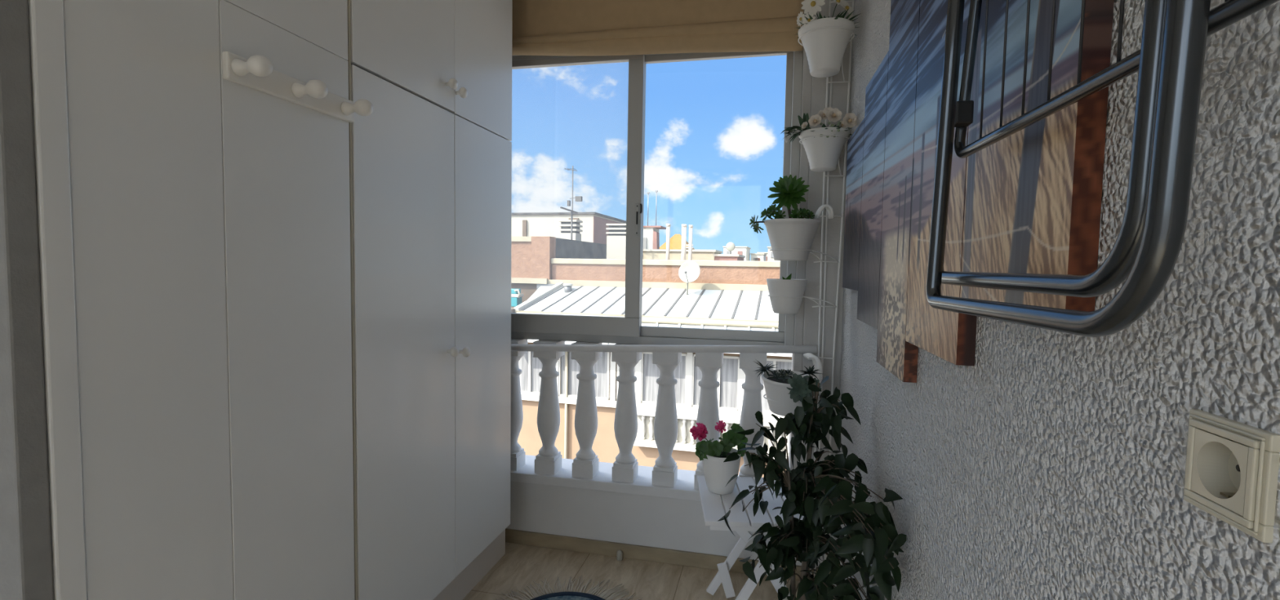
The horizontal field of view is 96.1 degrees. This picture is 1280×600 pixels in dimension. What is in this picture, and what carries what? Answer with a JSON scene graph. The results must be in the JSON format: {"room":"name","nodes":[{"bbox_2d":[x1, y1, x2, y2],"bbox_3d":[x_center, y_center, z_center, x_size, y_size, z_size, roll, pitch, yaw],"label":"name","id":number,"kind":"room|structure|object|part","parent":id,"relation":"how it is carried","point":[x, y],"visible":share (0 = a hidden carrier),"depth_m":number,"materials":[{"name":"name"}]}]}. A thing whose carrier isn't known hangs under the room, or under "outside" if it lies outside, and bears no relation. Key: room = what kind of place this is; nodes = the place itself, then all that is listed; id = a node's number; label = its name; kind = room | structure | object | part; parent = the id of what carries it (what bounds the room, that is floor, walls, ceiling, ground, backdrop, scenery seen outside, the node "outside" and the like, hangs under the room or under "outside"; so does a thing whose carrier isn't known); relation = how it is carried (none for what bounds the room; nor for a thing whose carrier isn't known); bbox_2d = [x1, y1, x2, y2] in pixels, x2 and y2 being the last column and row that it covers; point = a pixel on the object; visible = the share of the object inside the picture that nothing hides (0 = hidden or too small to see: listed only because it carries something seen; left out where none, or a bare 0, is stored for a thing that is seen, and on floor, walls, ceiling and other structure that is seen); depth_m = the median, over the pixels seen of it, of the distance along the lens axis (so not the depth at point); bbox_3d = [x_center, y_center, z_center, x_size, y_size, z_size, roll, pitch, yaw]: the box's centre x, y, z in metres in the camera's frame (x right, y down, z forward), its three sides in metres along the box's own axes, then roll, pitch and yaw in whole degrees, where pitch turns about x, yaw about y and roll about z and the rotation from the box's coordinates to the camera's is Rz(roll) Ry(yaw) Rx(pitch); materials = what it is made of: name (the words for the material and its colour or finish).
{"room":"sunroom","nodes":[
{"label":"sunroom","id":0,"kind":"room"},
{"bbox_2d":[0,0,53,599],"bbox_3d":[-1.726,-0.051,1.074,1.559,2.720,0.042,2,3,13],"label":"wall","id":1,"kind":"structure","parent":0,"point":[25,544],"depth_m":0.90,"materials":[{"name":"white paint"}]},
{"bbox_2d":[462,542,834,599],"bbox_3d":[-1.078,1.416,0.498,3.160,0.120,4.944,2,3,13],"label":"floor","id":2,"kind":"structure","parent":0,"point":[521,565],"depth_m":2.59,"materials":[{"name":"wood planks"}]},
{"bbox_2d":[27,0,354,599],"bbox_3d":[-1.173,-0.047,1.331,0.603,2.700,0.699,2,3,13],"label":"wardrobe","id":3,"kind":"object","parent":2,"relation":"on","point":[193,222],"visible":0.97,"depth_m":1.17,"materials":[{"name":"grey wood"}]},
{"bbox_3d":[-0.969,-0.021,0.948,0.034,2.700,0.042,2,3,13],"label":"trim","id":4,"kind":"part","parent":3,"relation":"part of","materials":[{"name":"white laminate"}]},
{"bbox_3d":[-0.931,-0.030,1.105,0.019,2.700,0.274,2,3,13],"label":"filler panel","id":5,"kind":"part","parent":3,"relation":"part of","materials":[{"name":"white laminate"}]},
{"bbox_3d":[-0.841,-1.019,1.367,0.020,0.752,0.376,2,3,13],"label":"overhead door","id":6,"kind":"part","parent":3,"relation":"part of","materials":[{"name":"white laminate"}]},
{"bbox_3d":[-0.864,0.319,1.444,0.020,1.927,0.376,2,3,13],"label":"door","id":7,"kind":"part","parent":3,"relation":"part of","materials":[{"name":"white laminate"}]},
{"bbox_2d":[222,51,373,122],"bbox_3d":[-0.793,-0.504,1.385,0.096,0.057,0.379,2,3,13],"label":"coat rack","id":8,"kind":"object","parent":3,"relation":"attached to","point":[257,73],"visible":1,"depth_m":1.35,"materials":[{"name":"white paint"}]},
{"bbox_2d":[346,0,512,599],"bbox_3d":[-0.953,-0.094,2.213,0.641,2.700,1.112,2,3,13],"label":"wardrobe","id":9,"kind":"object","parent":2,"relation":"on","point":[430,166],"visible":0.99,"depth_m":1.98,"materials":[{"name":"grey wood"}]},
{"bbox_3d":[-0.737,-1.046,1.822,0.018,0.748,0.524,2,3,13],"label":"door","id":10,"kind":"part","parent":9,"relation":"part of","materials":[{"name":"white laminate"}]},
{"bbox_3d":[-0.758,0.206,1.894,0.018,1.744,0.522,2,3,13],"label":"door","id":11,"kind":"part","parent":9,"relation":"part of","materials":[{"name":"white laminate"}]},
{"bbox_3d":[-0.667,-0.764,2.033,0.043,0.037,0.038,2,3,13],"label":"knob","id":12,"kind":"part","parent":9,"relation":"part of","materials":[{"name":"white paint"}]},
{"bbox_3d":[-0.682,0.188,2.094,0.043,0.037,0.038,2,3,13],"label":"knob","id":13,"kind":"part","parent":9,"relation":"part of","materials":[{"name":"white paint"}]},
{"bbox_3d":[-0.652,-0.757,2.100,0.043,0.037,0.038,2,3,13],"label":"knob","id":14,"kind":"part","parent":9,"relation":"part of","materials":[{"name":"white ceramic"}]},
{"bbox_3d":[-0.664,0.196,2.175,0.043,0.037,0.038,2,3,13],"label":"knob","id":15,"kind":"part","parent":9,"relation":"part of","materials":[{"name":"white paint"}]},
{"bbox_3d":[-0.626,-1.071,2.311,0.018,0.751,0.474,2,3,13],"label":"door","id":16,"kind":"part","parent":9,"relation":"part of","materials":[{"name":"white laminate"}]},
{"bbox_3d":[-0.647,0.180,2.383,0.018,1.744,0.474,2,3,13],"label":"door","id":17,"kind":"part","parent":9,"relation":"part of","materials":[{"name":"white laminate"}]},
{"bbox_2d":[497,575,641,599],"bbox_3d":[-0.296,1.262,2.222,0.760,0.012,0.750,2,3,13],"label":"round rug","id":18,"kind":"object","parent":2,"relation":"on","point":[588,595],"visible":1,"depth_m":2.44,"materials":[{"name":"blue fabric"}]},
{"bbox_2d":[616,550,622,560],"bbox_3d":[-0.098,1.220,2.750,0.030,0.044,0.030,2,3,13],"label":"door stop","id":19,"kind":"object","parent":2,"relation":"on","point":[619,555],"visible":1,"depth_m":2.74,"materials":[{"name":"beige plastic"}]},
{"bbox_2d":[697,475,804,599],"bbox_3d":[0.452,1.027,2.271,0.434,0.504,0.450,1,3,2],"label":"plant stand","id":20,"kind":"object","parent":2,"relation":"on","point":[713,508],"visible":0.59,"depth_m":2.19,"materials":[{"name":"white paint"}]},
{"bbox_2d":[689,420,747,494],"bbox_3d":[0.317,0.623,2.318,0.229,0.291,0.154,2,3,13],"label":"geranium","id":21,"kind":"object","parent":20,"relation":"on","point":[717,473],"visible":0.94,"depth_m":2.28,"materials":[{"name":"white"}]},
{"bbox_3d":[0.320,0.570,2.308,0.170,0.133,0.080,1,3,-1],"label":"stem","id":22,"kind":"part","parent":21,"relation":"part of","materials":[{"name":"green plant"}]},
{"bbox_3d":[0.366,1.188,2.438,0.079,0.152,0.016,1,3,2],"label":"leg","id":23,"kind":"part","parent":20,"relation":"part of","materials":[{"name":"white paint"}]},
{"bbox_3d":[0.439,1.028,2.447,0.301,0.476,0.016,1,3,2],"label":"leg","id":24,"kind":"part","parent":20,"relation":"part of","materials":[{"name":"white paint"}]},
{"bbox_3d":[0.375,0.911,2.422,0.205,0.222,0.016,1,3,2],"label":"leg","id":25,"kind":"part","parent":20,"relation":"part of","materials":[{"name":"white paint"}]},
{"bbox_3d":[0.432,0.816,2.069,0.360,0.023,0.030,1,3,2],"label":"cross rail","id":26,"kind":"part","parent":20,"relation":"part of","materials":[{"name":"white paint"}]},
{"bbox_3d":[0.407,1.046,2.113,0.283,0.475,0.016,1,3,2],"label":"leg","id":27,"kind":"part","parent":20,"relation":"part of","materials":[{"name":"white paint"}]},
{"bbox_3d":[0.549,1.114,2.132,0.229,0.351,0.016,1,3,2],"label":"leg","id":28,"kind":"part","parent":20,"relation":"part of","materials":[{"name":"white paint"}]},
{"bbox_2d":[763,0,854,576],"bbox_3d":[0.689,-0.001,2.384,0.323,2.550,0.281,2,3,13],"label":"wire plant stand","id":29,"kind":"object","parent":2,"relation":"on","point":[852,35],"visible":0.63,"depth_m":2.46,"materials":[{"name":"white metal"}]},
{"bbox_2d":[766,273,807,314],"bbox_3d":[0.610,-0.029,2.396,0.164,0.166,0.164,2,3,13],"label":"seedling","id":30,"kind":"object","parent":29,"relation":"on","point":[788,286],"visible":0.99,"depth_m":2.34,"materials":[{"name":"white plastic"}]},
{"bbox_2d":[752,352,822,416],"bbox_3d":[0.614,0.351,2.344,0.302,0.238,0.248,0,3,-11],"label":"succulents","id":31,"kind":"object","parent":29,"relation":"on","point":[785,387],"visible":0.88,"depth_m":2.31,"materials":[{"name":"white ceramic"}]},
{"bbox_2d":[761,369,808,416],"bbox_3d":[0.605,0.388,2.371,0.212,0.148,0.212,4,10,13],"label":"pot","id":32,"kind":"object","parent":31,"relation":"attached to","point":[780,388],"depth_m":2.30,"materials":[{"name":"white ceramic"}]},
{"bbox_2d":[749,174,834,260],"bbox_3d":[0.604,-0.338,2.351,0.290,0.350,0.226,0,3,-15],"label":"potted aeonium","id":33,"kind":"object","parent":29,"relation":"hanging from","point":[794,233],"visible":1,"depth_m":2.30,"materials":[{"name":"white"}]},
{"bbox_3d":[0.579,-0.356,2.331,0.217,0.124,0.066,1,3,-1],"label":"stem","id":34,"kind":"part","parent":33,"relation":"part of","materials":[{"name":"brown"}]},
{"bbox_2d":[764,217,820,260],"bbox_3d":[0.622,-0.244,2.361,0.226,0.163,0.226,2,3,13],"label":"pot","id":35,"kind":"object","parent":33,"relation":"attached to","point":[783,233],"depth_m":2.29,"materials":[{"name":"white plastic"}]},
{"bbox_2d":[780,106,857,171],"bbox_3d":[0.732,-0.664,2.373,0.302,0.251,0.245,2,3,13],"label":"roses","id":36,"kind":"object","parent":29,"relation":"on","point":[823,153],"visible":0.98,"depth_m":2.31,"materials":[{"name":"white"}]},
{"bbox_2d":[799,126,850,171],"bbox_3d":[0.757,-0.612,2.367,0.204,0.150,0.204,2,3,13],"label":"pot","id":37,"kind":"object","parent":36,"relation":"on","point":[823,153],"depth_m":2.31,"materials":[{"name":"white"}]},
{"bbox_2d":[795,0,861,77],"bbox_3d":[0.738,-1.048,2.272,0.253,0.291,0.246,2,3,13],"label":"daisies","id":38,"kind":"object","parent":29,"relation":"on","point":[824,48],"visible":0.96,"depth_m":2.23,"materials":[{"name":"white"}]},
{"bbox_2d":[796,11,804,26],"bbox_3d":[0.634,-1.109,2.269,0.006,0.054,0.055,0,3,-18],"label":"flower","id":39,"kind":"object","parent":38,"relation":"on","point":[800,20],"depth_m":2.27,"materials":[{"name":"white plant"}]},
{"bbox_2d":[802,12,815,26],"bbox_3d":[0.651,-1.080,2.219,0.055,0.053,0.014,4,4,38],"label":"flower","id":40,"kind":"object","parent":38,"relation":"on","point":[809,20],"depth_m":2.22,"materials":[{"name":"white plant"}]},
{"bbox_2d":[800,0,825,14],"bbox_3d":[0.671,-1.148,2.226,0.090,0.090,0.007,2,4,24],"label":"flower","id":41,"kind":"object","parent":38,"relation":"on","point":[811,6],"depth_m":2.23,"materials":[{"name":"white plant"}]},
{"bbox_2d":[798,17,855,77],"bbox_3d":[0.737,-0.990,2.285,0.216,0.172,0.216,2,3,13],"label":"pot","id":42,"kind":"object","parent":38,"relation":"on","point":[824,48],"depth_m":2.23,"materials":[{"name":"white plastic"}]},
{"bbox_2d":[833,0,847,6],"bbox_3d":[0.765,-1.154,2.214,0.075,0.062,0.043,0,3,-18],"label":"flower","id":43,"kind":"object","parent":38,"relation":"on","point":[842,2],"depth_m":2.21,"materials":[{"name":"white plant"}]},
{"bbox_2d":[840,0,853,15],"bbox_3d":[0.804,-1.134,2.228,0.076,0.068,0.032,-2,4,-37],"label":"flower","id":44,"kind":"object","parent":38,"relation":"on","point":[844,4],"depth_m":2.22,"materials":[{"name":"white plant"}]},
{"bbox_2d":[718,376,906,599],"bbox_3d":[0.569,0.786,1.677,0.402,1.056,0.708,0,4,-21],"label":"potted plant","id":45,"kind":"object","parent":2,"relation":"on","point":[872,531],"visible":1,"depth_m":1.78,"materials":[{"name":"green plant"}]},
{"bbox_2d":[506,481,834,567],"bbox_3d":[-0.191,1.073,2.909,2.210,0.315,0.220,2,3,13],"label":"wall","id":46,"kind":"structure","parent":0,"point":[677,524],"depth_m":2.77,"materials":[{"name":"white paint"}]},
{"bbox_2d":[510,454,743,505],"bbox_3d":[-0.184,0.892,2.912,2.210,0.047,0.272,2,3,13],"label":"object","id":47,"kind":"structure","parent":46,"relation":"on","point":[683,488],"depth_m":2.81,"materials":[{"name":"white stone"}]},
{"bbox_2d":[505,528,831,581],"bbox_3d":[-0.122,1.206,2.781,2.008,0.066,0.014,2,3,13],"label":"baseboard","id":48,"kind":"structure","parent":46,"relation":"attached to","point":[706,561],"depth_m":2.76,"materials":[{"name":"tile"}]},
{"bbox_2d":[702,448,740,494],"bbox_3d":[0.327,0.690,2.320,0.154,0.158,0.154,2,3,13],"label":"pot","id":49,"kind":"object","parent":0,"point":[717,473],"depth_m":2.27,"materials":[{"name":"white ceramic"}]},
{"bbox_2d":[788,0,853,498],"bbox_3d":[0.814,-0.279,2.607,0.199,2.358,0.220,2,3,13],"label":"wall","id":50,"kind":"structure","parent":0,"point":[814,89],"depth_m":2.50,"materials":[{"name":"white paint"}]},
{"bbox_2d":[832,0,1279,599],"bbox_3d":[0.498,0.038,0.184,0.150,2.720,5.180,2,3,11],"label":"wall","id":51,"kind":"structure","parent":0,"point":[1051,465],"depth_m":0.62,"materials":[{"name":"white paint"}]},
{"bbox_2d":[842,118,864,290],"bbox_3d":[0.803,-0.333,2.131,0.029,0.585,0.358,2,3,11],"label":"print","id":52,"kind":"object","parent":51,"relation":"attached to","point":[855,142],"visible":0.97,"depth_m":2.11},
{"bbox_2d":[857,50,888,328],"bbox_3d":[0.734,-0.315,1.787,0.029,0.780,0.339,2,3,11],"label":"print","id":53,"kind":"object","parent":51,"relation":"attached to","point":[876,91],"visible":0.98,"depth_m":1.76},
{"bbox_2d":[875,0,919,382],"bbox_3d":[0.670,-0.324,1.466,0.029,1.020,0.307,2,3,11],"label":"print","id":54,"kind":"object","parent":51,"relation":"attached to","point":[898,356],"visible":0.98,"depth_m":1.45},
{"bbox_2d":[905,0,977,365],"bbox_3d":[0.605,-0.286,1.145,0.029,0.782,0.345,2,3,11],"label":"print","id":55,"kind":"object","parent":51,"relation":"attached to","point":[949,335],"visible":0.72,"depth_m":1.17},
{"bbox_2d":[960,0,1114,311],"bbox_3d":[0.537,-0.271,0.804,0.029,0.575,0.344,2,3,11],"label":"print","id":56,"kind":"object","parent":51,"relation":"attached to","point":[1033,195],"visible":0.78,"depth_m":0.73},
{"bbox_2d":[925,0,1279,337],"bbox_3d":[0.454,-0.330,0.616,0.128,0.710,0.652,2,3,11],"label":"drying rack","id":57,"kind":"object","parent":51,"relation":"attached to","point":[1169,61],"visible":1,"depth_m":0.44,"materials":[{"name":"grey metal"}]},
{"bbox_3d":[0.441,-0.332,0.669,0.020,0.642,0.552,2,3,11],"label":"leg frame","id":58,"kind":"part","parent":57,"relation":"part of","materials":[{"name":"grey metal"}]},
{"bbox_3d":[0.447,-0.424,0.597,0.015,0.451,0.621,2,3,11],"label":"drying panel","id":59,"kind":"part","parent":57,"relation":"part of","materials":[{"name":"grey metal"}]},
{"bbox_2d":[1183,408,1279,542],"bbox_3d":[0.474,0.137,0.459,0.024,0.081,0.081,2,3,13],"label":"wall socket","id":60,"kind":"object","parent":51,"relation":"attached to","point":[1232,466],"visible":1,"depth_m":0.45,"materials":[{"name":"beige plastic"}]},
{"bbox_3d":[-0.247,-1.338,2.791,2.012,0.300,0.180,2,3,13],"label":"wall","id":61,"kind":"structure","parent":0,"visible":0},
{"bbox_2d":[511,0,804,55],"bbox_3d":[0.009,-1.278,2.587,1.405,0.388,0.054,2,3,13],"label":"blind","id":62,"kind":"object","parent":61,"relation":"attached to","point":[539,27],"visible":0.93,"depth_m":2.58,"materials":[{"name":"beige fabric"}]},
{"bbox_3d":[0.014,-1.326,2.601,1.405,0.289,0.018,2,3,13],"label":"panel","id":63,"kind":"part","parent":62,"relation":"part of","materials":[{"name":"beige fabric"}]},
{"bbox_2d":[510,45,817,493],"bbox_3d":[-0.232,-0.172,2.799,2.106,2.088,0.222,2,3,13],"label":"window","id":64,"kind":"structure","parent":61,"relation":"in","point":[628,329],"depth_m":2.74,"materials":[{"name":"grey metal"}]},
{"bbox_3d":[-0.601,-0.513,2.872,1.253,1.348,0.032,2,3,13],"label":"sash","id":65,"kind":"part","parent":64,"relation":"part of","materials":[{"name":"clear glass"}]},
{"bbox_3d":[-0.168,0.542,2.830,1.529,0.660,0.120,2,3,13],"label":"balustrade","id":66,"kind":"part","parent":64,"relation":"part of","materials":[{"name":"white stone"}]},
{"bbox_3d":[-0.058,0.226,2.714,1.707,0.110,0.092,2,3,13],"label":"handrail","id":67,"kind":"part","parent":64,"relation":"part of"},
{"bbox_3d":[0.321,-0.488,2.708,0.742,1.348,0.030,2,3,13],"label":"sash","id":68,"kind":"part","parent":64,"relation":"part of","materials":[{"name":"clear glass"}]},
{"label":"outside","id":69,"kind":"structure","parent":0,"visible":0},
{"bbox_3d":[4.251,9.477,20.085,240.000,0.300,280.000,2,3,13],"label":"ground","id":70,"kind":"structure","parent":69,"visible":0},
{"bbox_2d":[511,212,626,244],"bbox_3d":[-6.505,1.195,40.258,10.600,13.540,10.200,2,3,15],"label":"block","id":71,"kind":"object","parent":70,"relation":"on","point":[533,224],"visible":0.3,"depth_m":34.58,"materials":[{"name":"paint"}]},
{"bbox_2d":[511,236,791,477],"bbox_3d":[0.968,3.576,19.229,24.005,11.470,3.700,2,3,15],"label":"apartment building","id":72,"kind":"structure","parent":70,"relation":"on","point":[732,295],"depth_m":18.95,"materials":[{"name":"white metal"}]},
{"bbox_2d":[511,288,523,306],"bbox_3d":[-4.697,-0.092,20.885,0.973,0.651,0.475,2,3,15],"label":"box","id":73,"kind":"object","parent":72,"relation":"on","point":[516,295],"visible":0.52,"depth_m":20.66,"materials":[{"name":"teal plastic"}]},
{"bbox_3d":[-4.391,-0.235,20.588,0.234,0.320,0.074,2,4,22],"label":"handle","id":74,"kind":"part","parent":73,"relation":"part of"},
{"bbox_2d":[518,351,542,392],"bbox_3d":[-3.758,2.306,19.201,1.900,1.530,0.010,2,3,15],"label":"curtain","id":75,"kind":"object","parent":72,"relation":"hanging from","point":[531,366],"depth_m":19.15,"materials":[{"name":"white fabric"}]},
{"bbox_3d":[-3.532,-0.107,21.569,0.700,1.000,0.100,2,3,15],"label":"grey panel","id":76,"kind":"part","parent":72,"relation":"part of","materials":[{"name":"grey metal"}]},
{"bbox_3d":[-2.735,2.316,18.885,0.180,1.700,0.100,2,3,15],"label":"mullion post","id":77,"kind":"part","parent":72,"relation":"part of","materials":[{"name":"grey"}]},
{"bbox_2d":[563,283,573,293],"bbox_3d":[-2.619,-0.418,20.887,0.340,0.370,0.340,2,3,13],"label":"roof vent","id":78,"kind":"object","parent":72,"relation":"on","point":[567,286],"visible":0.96,"depth_m":20.77,"materials":[{"name":"grey metal"}]},
{"bbox_2d":[560,351,607,397],"bbox_3d":[-1.819,2.369,18.673,1.640,1.530,0.010,2,3,15],"label":"curtain","id":79,"kind":"object","parent":72,"relation":"hanging from","point":[570,368],"depth_m":18.73,"materials":[{"name":"white fabric"}]},
{"bbox_3d":[-0.854,2.377,18.373,0.180,1.700,0.100,2,3,15],"label":"mullion post","id":80,"kind":"part","parent":72,"relation":"part of","materials":[{"name":"grey"}]},
{"bbox_3d":[-0.034,2.404,18.150,0.180,1.700,0.100,2,3,15],"label":"mullion post","id":81,"kind":"part","parent":72,"relation":"part of","materials":[{"name":"grey paint"}]},
{"bbox_3d":[0.639,3.376,17.997,24.000,0.200,0.140,2,3,15],"label":"window sill","id":82,"kind":"part","parent":72,"relation":"part of","materials":[{"name":"grey paint"}]},
{"bbox_2d":[642,353,685,404],"bbox_3d":[0.756,2.453,17.973,1.380,1.530,0.010,2,3,15],"label":"curtain","id":83,"kind":"object","parent":72,"relation":"hanging from","point":[651,372],"depth_m":18.05,"materials":[{"name":"white fabric"}]},
{"bbox_2d":[678,261,700,294],"bbox_3d":[1.698,-0.704,19.495,0.643,1.248,0.564,0,4,-19],"label":"satellite dish","id":84,"kind":"object","parent":72,"relation":"on","point":[689,271],"visible":0.99,"depth_m":19.53,"materials":[{"name":"grey metal"}]},
{"bbox_3d":[1.528,2.455,17.725,0.180,1.700,0.100,2,3,15],"label":"mullion post","id":85,"kind":"part","parent":72,"relation":"part of","materials":[{"name":"grey"}]},
{"bbox_3d":[3.607,3.647,17.126,7.800,0.140,0.240,2,3,15],"label":"balcony rail","id":86,"kind":"part","parent":72,"relation":"part of","materials":[{"name":"grey"}]},
{"bbox_2d":[693,356,737,408],"bbox_3d":[2.309,2.503,17.550,1.360,1.530,0.010,2,3,15],"label":"curtain","id":87,"kind":"object","parent":72,"relation":"hanging from","point":[727,375],"depth_m":17.46,"materials":[{"name":"white fabric"}]},
{"bbox_3d":[3.081,2.506,17.302,0.180,1.700,0.100,2,3,15],"label":"mullion post","id":88,"kind":"part","parent":72,"relation":"part of","materials":[{"name":"grey"}]},
{"bbox_2d":[760,360,791,410],"bbox_3d":[3.890,2.555,17.120,1.400,1.530,0.010,2,3,15],"label":"curtain","id":89,"kind":"object","parent":72,"relation":"hanging from","point":[785,365],"depth_m":17.07,"materials":[{"name":"white fabric"}]},
{"bbox_2d":[643,226,666,248],"bbox_3d":[0.524,1.659,38.517,2.383,13.050,1.992,2,3,13],"label":"stair tower","id":90,"kind":"structure","parent":70,"relation":"on","point":[651,233],"depth_m":37.30,"materials":[{"name":"grey"}]},
{"bbox_2d":[647,191,649,226],"bbox_3d":[0.527,-5.917,37.434,0.160,2.200,0.100,2,3,15],"label":"pole","id":91,"kind":"object","parent":90,"relation":"on","point":[648,193],"visible":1,"depth_m":37.41,"materials":[{"name":"grey metal"}]},
{"bbox_2d":[655,190,657,226],"bbox_3d":[1.059,-5.949,37.286,0.160,2.300,0.100,2,3,15],"label":"pole","id":92,"kind":"object","parent":90,"relation":"on","point":[656,191],"visible":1,"depth_m":37.26,"materials":[{"name":"grey metal"}]},
{"bbox_2d":[659,234,694,249],"bbox_3d":[3.912,-0.155,62.608,3.992,14.000,3.867,2,3,13],"label":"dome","id":93,"kind":"object","parent":70,"relation":"on","point":[676,240],"visible":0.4,"depth_m":61.43,"materials":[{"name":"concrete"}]},
{"bbox_2d":[642,248,722,260],"bbox_3d":[2.163,2.676,35.368,5.140,11.440,3.160,2,3,15],"label":"block","id":94,"kind":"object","parent":70,"relation":"on","point":[648,254],"visible":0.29,"depth_m":33.53,"materials":[{"name":"beige paint"}]},
{"bbox_2d":[713,253,745,261],"bbox_3d":[5.197,2.939,34.032,1.410,11.170,4.160,2,3,15],"label":"block","id":95,"kind":"object","parent":70,"relation":"on","point":[717,256],"visible":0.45,"depth_m":31.79,"materials":[{"name":"white concrete"}]},
{"bbox_2d":[725,242,735,253],"bbox_3d":[5.147,-2.933,32.673,0.520,0.710,0.217,2,3,13],"label":"satellite dish","id":96,"kind":"object","parent":95,"relation":"on","point":[730,246],"visible":0.97,"depth_m":32.59,"materials":[{"name":"grey metal"}]},
{"bbox_2d":[722,246,751,261],"bbox_3d":[10.675,0.505,64.067,2.560,12.740,5.160,2,3,15],"label":"house","id":97,"kind":"structure","parent":70,"relation":"on","point":[744,251],"depth_m":61.31,"materials":[{"name":"grey"}]},
{"bbox_2d":[750,253,766,261],"bbox_3d":[13.750,0.675,67.386,1.560,12.120,5.160,2,3,15],"label":"house","id":98,"kind":"structure","parent":70,"relation":"on","point":[754,256],"depth_m":64.63,"materials":[{"name":"grey"}]},
{"bbox_2d":[756,252,768,261],"bbox_3d":[16.152,0.099,75.003,1.760,12.470,5.160,2,3,15],"label":"house","id":99,"kind":"structure","parent":70,"relation":"on","point":[766,253],"depth_m":72.15,"materials":[{"name":"white paint"}]},
{"bbox_2d":[767,246,780,261],"bbox_3d":[14.318,0.779,61.007,1.710,12.670,5.160,2,3,15],"label":"house","id":100,"kind":"structure","parent":70,"relation":"on","point":[771,257],"depth_m":58.40,"materials":[{"name":"white paint"}]},
{"bbox_3d":[2.916,3.987,26.438,24.463,9.880,12.176,2,3,13],"label":"block","id":101,"kind":"object","parent":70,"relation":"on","visible":0},
{"bbox_2d":[560,206,577,239],"bbox_3d":[-3.300,-2.689,26.611,0.862,3.179,0.100,-1,4,-30],"label":"antenna","id":102,"kind":"object","parent":101,"relation":"on","point":[569,210],"visible":0.57,"depth_m":26.59,"materials":[{"name":"grey metal"}]},
{"bbox_2d":[558,219,582,240],"bbox_3d":[-3.536,-2.652,29.273,0.950,2.790,0.880,2,3,15],"label":"chimney","id":103,"kind":"object","parent":101,"relation":"on","point":[565,225],"visible":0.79,"depth_m":28.88,"materials":[{"name":"paint"}]},
{"bbox_2d":[564,165,582,210],"bbox_3d":[-3.738,-4.418,31.940,1.057,6.000,0.620,2,3,13],"label":"antenna","id":104,"kind":"object","parent":101,"relation":"on","point":[578,198],"visible":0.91,"depth_m":31.79,"materials":[{"name":"grey metal"}]},
{"bbox_2d":[555,237,606,258],"bbox_3d":[-1.976,-1.874,27.154,0.320,1.565,10.540,2,3,15],"label":"wall","id":105,"kind":"structure","parent":101,"relation":"on","point":[565,248],"depth_m":24.30,"materials":[{"name":"concrete"}]},
{"bbox_2d":[605,223,626,259],"bbox_3d":[-0.825,-1.971,23.428,0.870,2.198,0.980,2,3,15],"label":"chimney","id":106,"kind":"object","parent":101,"relation":"on","point":[616,239],"visible":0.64,"depth_m":22.98,"materials":[{"name":"concrete"}]},
{"bbox_2d":[666,223,670,259],"bbox_3d":[1.537,-2.738,31.617,0.230,2.900,0.230,2,3,13],"label":"flue pipe","id":107,"kind":"object","parent":101,"relation":"on","point":[668,230],"visible":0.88,"depth_m":31.51,"materials":[{"name":"grey metal"}]},
{"bbox_2d":[680,224,686,260],"bbox_3d":[2.385,-2.695,31.387,0.299,2.870,0.299,2,3,13],"label":"flue pipe","id":108,"kind":"object","parent":101,"relation":"on","point":[683,226],"visible":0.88,"depth_m":31.26,"materials":[{"name":"grey metal"}]},
{"bbox_2d":[688,225,693,260],"bbox_3d":[2.742,-2.663,31.291,0.230,2.830,0.230,2,3,13],"label":"flue pipe","id":109,"kind":"object","parent":101,"relation":"on","point":[691,227],"visible":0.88,"depth_m":31.19,"materials":[{"name":"grey metal"}]}
]}

